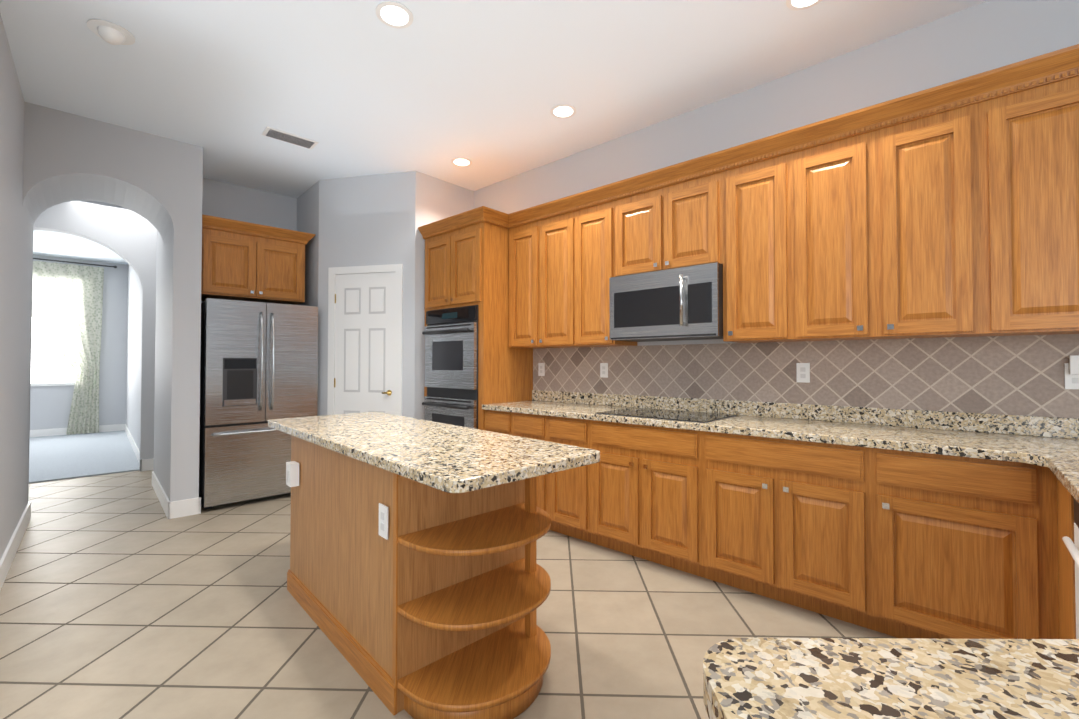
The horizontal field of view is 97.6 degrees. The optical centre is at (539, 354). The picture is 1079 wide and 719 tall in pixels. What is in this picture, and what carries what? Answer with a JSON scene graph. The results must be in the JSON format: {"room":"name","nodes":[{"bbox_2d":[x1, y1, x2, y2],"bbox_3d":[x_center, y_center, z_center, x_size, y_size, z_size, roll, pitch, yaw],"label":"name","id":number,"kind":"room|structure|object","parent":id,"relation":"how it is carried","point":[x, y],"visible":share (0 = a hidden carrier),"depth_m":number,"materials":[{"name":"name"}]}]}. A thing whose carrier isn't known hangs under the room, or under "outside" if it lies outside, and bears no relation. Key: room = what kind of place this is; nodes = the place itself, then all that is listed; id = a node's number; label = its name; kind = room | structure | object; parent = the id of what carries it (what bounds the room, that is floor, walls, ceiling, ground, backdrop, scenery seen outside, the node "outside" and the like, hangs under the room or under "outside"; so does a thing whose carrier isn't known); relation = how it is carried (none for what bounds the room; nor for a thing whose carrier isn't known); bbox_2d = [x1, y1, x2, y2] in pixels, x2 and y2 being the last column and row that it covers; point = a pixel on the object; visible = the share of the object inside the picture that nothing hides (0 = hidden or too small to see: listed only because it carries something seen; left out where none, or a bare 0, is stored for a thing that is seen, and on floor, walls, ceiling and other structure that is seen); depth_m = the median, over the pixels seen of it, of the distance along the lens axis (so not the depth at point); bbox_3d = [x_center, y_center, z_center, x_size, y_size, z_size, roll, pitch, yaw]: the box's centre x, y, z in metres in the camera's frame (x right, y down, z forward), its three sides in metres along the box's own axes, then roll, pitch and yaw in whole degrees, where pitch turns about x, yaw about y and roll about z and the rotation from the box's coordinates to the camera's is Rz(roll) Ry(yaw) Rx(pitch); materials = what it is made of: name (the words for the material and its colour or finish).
{"room":"kitchen","nodes":[
{"label":"kitchen","id":0,"kind":"room"},
{"bbox_2d":[0,13,141,559],"bbox_3d":[-6.357,-0.195,5.226,9.136,3.100,7.460,0,-1,2],"label":"wall","id":1,"kind":"structure","parent":0,"point":[16,251],"depth_m":3.42,"materials":[{"name":"grey paint"}]},
{"bbox_2d":[0,513,30,590],"bbox_3d":[-3.494,1.242,2.495,1.260,0.135,2.010,0,-1,2],"label":"baseboard","id":2,"kind":"structure","parent":1,"relation":"attached to","point":[11,549],"depth_m":3.02,"materials":[{"name":"white"}]},
{"bbox_2d":[31,318,76,385],"bbox_3d":[-8.451,-0.417,8.056,1.030,1.900,0.030,1,-1,-43],"label":"bedroom window","id":3,"kind":"structure","parent":1,"relation":"in","point":[50,366],"depth_m":8.06,"materials":[{"name":"white glass"}]},
{"bbox_2d":[32,258,116,434],"bbox_3d":[-8.315,-0.125,8.048,1.625,3.015,0.096,1,-1,-43],"label":"curtain","id":4,"kind":"object","parent":1,"relation":"attached to","point":[67,301],"visible":0.96,"depth_m":8.26,"materials":[{"name":"fabric"}]},
{"bbox_2d":[30,424,153,471],"bbox_3d":[-6.666,1.320,7.147,8.021,0.135,3.178,0,-1,2],"label":"baseboard","id":5,"kind":"structure","parent":1,"relation":"attached to","point":[145,464],"depth_m":8.01,"materials":[{"name":"white"}]},
{"bbox_2d":[152,471,200,518],"bbox_3d":[-3.445,1.274,4.385,1.225,0.135,1.052,0,-1,2],"label":"baseboard","id":6,"kind":"structure","parent":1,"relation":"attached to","point":[181,508],"depth_m":3.92,"materials":[{"name":"white"}]},
{"bbox_2d":[33,200,156,468],"bbox_3d":[-5.255,-0.197,5.072,7.000,3.100,0.150,1,-1,-43],"label":"wall","id":7,"kind":"structure","parent":0,"point":[128,236],"depth_m":5.51,"materials":[{"name":"grey paint"}]},
{"bbox_2d":[22,102,174,246],"bbox_3d":[-3.583,-1.398,3.885,0.840,0.740,0.800,1,-1,-43],"label":"wall","id":8,"kind":"structure","parent":0,"point":[67,157],"depth_m":3.64,"materials":[{"name":"grey paint"}]},
{"bbox_2d":[154,140,202,501],"bbox_3d":[-3.448,-0.207,4.473,0.190,3.100,1.500,1,-1,-43],"label":"wall","id":9,"kind":"structure","parent":0,"point":[177,361],"depth_m":3.95,"materials":[{"name":"grey paint"}]},
{"bbox_2d":[201,178,318,306],"bbox_3d":[-3.002,-0.195,5.195,1.775,3.100,1.266,0,-1,2],"label":"wall","id":10,"kind":"structure","parent":0,"point":[300,213],"depth_m":4.92,"materials":[{"name":"grey paint"}]},
{"bbox_2d":[317,171,415,417],"bbox_3d":[-1.686,-0.204,4.651,1.057,3.100,0.110,0,-1,13],"label":"wall","id":11,"kind":"structure","parent":0,"point":[367,220],"depth_m":4.61,"materials":[{"name":"grey paint"}]},
{"bbox_2d":[334,272,394,414],"bbox_3d":[-1.704,0.273,4.559,0.651,2.131,0.186,0,-1,2],"label":"pantry door","id":12,"kind":"structure","parent":11,"relation":"in","point":[364,379],"depth_m":4.59,"materials":[{"name":"white wood"}]},
{"bbox_2d":[327,264,402,415],"bbox_3d":[-1.700,0.239,4.582,0.800,2.210,0.018,0,-1,13],"label":"door frame","id":13,"kind":"structure","parent":11,"relation":"attached to","point":[397,269],"depth_m":4.57,"materials":[{"name":"white wood"}]},
{"bbox_2d":[414,171,473,419],"bbox_3d":[-0.988,-0.202,4.789,0.120,3.100,0.720,-1,-1,42],"label":"wall","id":14,"kind":"structure","parent":0,"point":[436,199],"depth_m":4.56,"materials":[{"name":"grey paint"}]},
{"bbox_2d":[0,470,896,718],"bbox_3d":[-2.226,1.359,3.957,16.500,0.050,15.000,0,-1,2],"label":"floor","id":15,"kind":"structure","parent":0,"point":[122,596],"depth_m":2.29,"materials":[{"name":"tile"}]},
{"bbox_2d":[29,430,139,483],"bbox_3d":[-7.699,1.357,5.746,4.160,0.014,4.380,1,-1,-43],"label":"floor carpet","id":16,"kind":"object","parent":15,"relation":"on","point":[58,457],"depth_m":6.31,"materials":[{"name":"white carpet"}]},
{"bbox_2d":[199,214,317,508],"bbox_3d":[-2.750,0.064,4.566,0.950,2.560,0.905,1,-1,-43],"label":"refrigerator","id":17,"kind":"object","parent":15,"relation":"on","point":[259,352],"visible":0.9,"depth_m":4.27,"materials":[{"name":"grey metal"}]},
{"bbox_2d":[287,492,550,718],"bbox_3d":[-0.681,0.869,2.335,1.479,0.874,1.470,0,-1,2],"label":"kitchen island","id":18,"kind":"object","parent":15,"relation":"on","point":[418,582],"depth_m":1.82,"materials":[{"name":"brown wood"}]},
{"bbox_2d":[268,412,599,495],"bbox_3d":[-0.712,0.411,2.388,1.936,0.040,1.935,0,-1,2],"label":"island countertop","id":19,"kind":"structure","parent":18,"relation":"on","point":[365,453],"depth_m":2.00,"materials":[{"name":"beige stone"}]},
{"bbox_2d":[418,208,537,423],"bbox_3d":[-0.584,0.063,4.488,1.049,2.560,1.021,0,-1,2],"label":"tall cabinet","id":20,"kind":"object","parent":15,"relation":"on","point":[465,367],"depth_m":4.16,"materials":[{"name":"brown wood"}]},
{"bbox_2d":[422,305,478,428],"bbox_3d":[-0.807,0.243,4.232,0.586,1.330,0.514,0,-1,2],"label":"wall oven","id":21,"kind":"object","parent":20,"relation":"in","point":[451,359],"depth_m":4.18,"materials":[{"name":"silver metal"}]},
{"bbox_2d":[450,400,1078,718],"bbox_3d":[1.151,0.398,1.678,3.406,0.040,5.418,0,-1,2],"label":"base cabinet","id":22,"kind":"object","parent":15,"relation":"on","point":[952,536],"depth_m":2.13,"materials":[{"name":"brown wood"}]},
{"bbox_2d":[595,407,736,422],"bbox_3d":[0.844,0.399,3.182,0.921,0.008,0.890,0,-1,2],"label":"cooktop","id":23,"kind":"object","parent":22,"relation":"in","point":[642,414],"depth_m":3.12,"materials":[{"name":"black glass"}]},
{"bbox_2d":[1062,497,1078,638],"bbox_3d":[1.786,0.800,1.125,0.850,0.772,0.850,0,-1,2],"label":"dishwasher","id":24,"kind":"object","parent":22,"relation":"in","point":[1072,544],"depth_m":1.53,"materials":[{"name":"white plastic"}]},
{"bbox_2d":[0,0,988,264],"bbox_3d":[-2.226,-1.816,4.010,16.500,0.100,15.000,0,-1,2],"label":"ceiling","id":25,"kind":"structure","parent":0,"point":[354,88],"depth_m":2.96,"materials":[{"name":"white paint"}]},
{"bbox_2d":[87,19,134,44],"bbox_3d":[-2.369,-1.785,2.614,0.199,0.120,0.199,1,-1,-43],"label":"recessed light","id":26,"kind":"object","parent":25,"relation":"in","point":[112,33],"depth_m":2.58,"materials":[{"name":"white plastic"}]},
{"bbox_2d":[262,126,318,148],"bbox_3d":[-2.029,-1.762,3.849,0.380,0.011,0.170,1,-1,-43],"label":"ceiling vent","id":27,"kind":"object","parent":25,"relation":"in","point":[274,133],"visible":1,"depth_m":3.83,"materials":[{"name":"white metal"}]},
{"bbox_2d":[376,1,412,28],"bbox_3d":[-0.762,-1.787,2.486,0.189,0.007,0.189,1,-1,-43],"label":"recessed light","id":28,"kind":"object","parent":25,"relation":"in","point":[392,14],"depth_m":2.48,"materials":[{"name":"white"}]},
{"bbox_2d":[451,157,471,166],"bbox_3d":[-0.711,-1.757,4.304,0.189,0.007,0.189,1,-1,-43],"label":"recessed light","id":29,"kind":"object","parent":25,"relation":"in","point":[459,161],"depth_m":4.29,"materials":[{"name":"white"}]},
{"bbox_2d":[550,104,575,117],"bbox_3d":[0.173,-1.771,3.437,0.189,0.007,0.189,1,-1,-43],"label":"recessed light","id":30,"kind":"object","parent":25,"relation":"in","point":[561,110],"depth_m":3.43,"materials":[{"name":"white"}]},
{"bbox_2d":[786,0,821,10],"bbox_3d":[1.337,-1.789,2.354,0.189,0.007,0.189,1,-1,-43],"label":"recessed light","id":31,"kind":"object","parent":25,"relation":"in","point":[797,5],"depth_m":2.41,"materials":[{"name":"white"}]},
{"bbox_2d":[498,184,636,348],"bbox_3d":[0.252,-0.646,3.951,1.047,1.160,0.966,0,-1,2],"label":"upper cabinet","id":32,"kind":"object","parent":0,"relation":"attached to","point":[553,256],"depth_m":3.81,"materials":[{"name":"brown wood"}]},
{"bbox_2d":[606,248,725,343],"bbox_3d":[0.929,-0.370,3.290,0.855,0.525,0.809,0,-1,2],"label":"microwave","id":33,"kind":"object","parent":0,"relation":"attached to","point":[653,294],"depth_m":3.13,"materials":[{"name":"silver metal"}]},
{"bbox_2d":[614,152,721,247],"bbox_3d":[0.852,-0.901,3.212,0.618,0.675,0.523,0,-1,2],"label":"upper cabinet","id":34,"kind":"object","parent":0,"relation":"attached to","point":[679,205],"depth_m":3.14,"materials":[{"name":"brown wood"}]},
{"bbox_2d":[474,0,1078,417],"bbox_3d":[1.902,-0.236,2.771,7.120,3.100,0.126,-1,-1,42],"label":"wall","id":35,"kind":"structure","parent":0,"point":[1008,374],"depth_m":2.81,"materials":[{"name":"grey paint"}]},
{"bbox_2d":[722,44,1078,342],"bbox_3d":[2.029,-0.677,2.159,1.825,1.160,1.536,0,-1,2],"label":"upper cabinet","id":36,"kind":"object","parent":35,"relation":"attached to","point":[955,202],"depth_m":2.29,"materials":[{"name":"brown wood"}]},
{"bbox_2d":[738,324,1078,342],"bbox_3d":[2.136,-0.675,2.275,2.011,1.160,1.765,0,-1,2],"label":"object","id":37,"kind":"object","parent":36,"relation":"attached to","point":[884,331],"depth_m":2.29,"materials":[{"name":"brown wood"}]}
]}

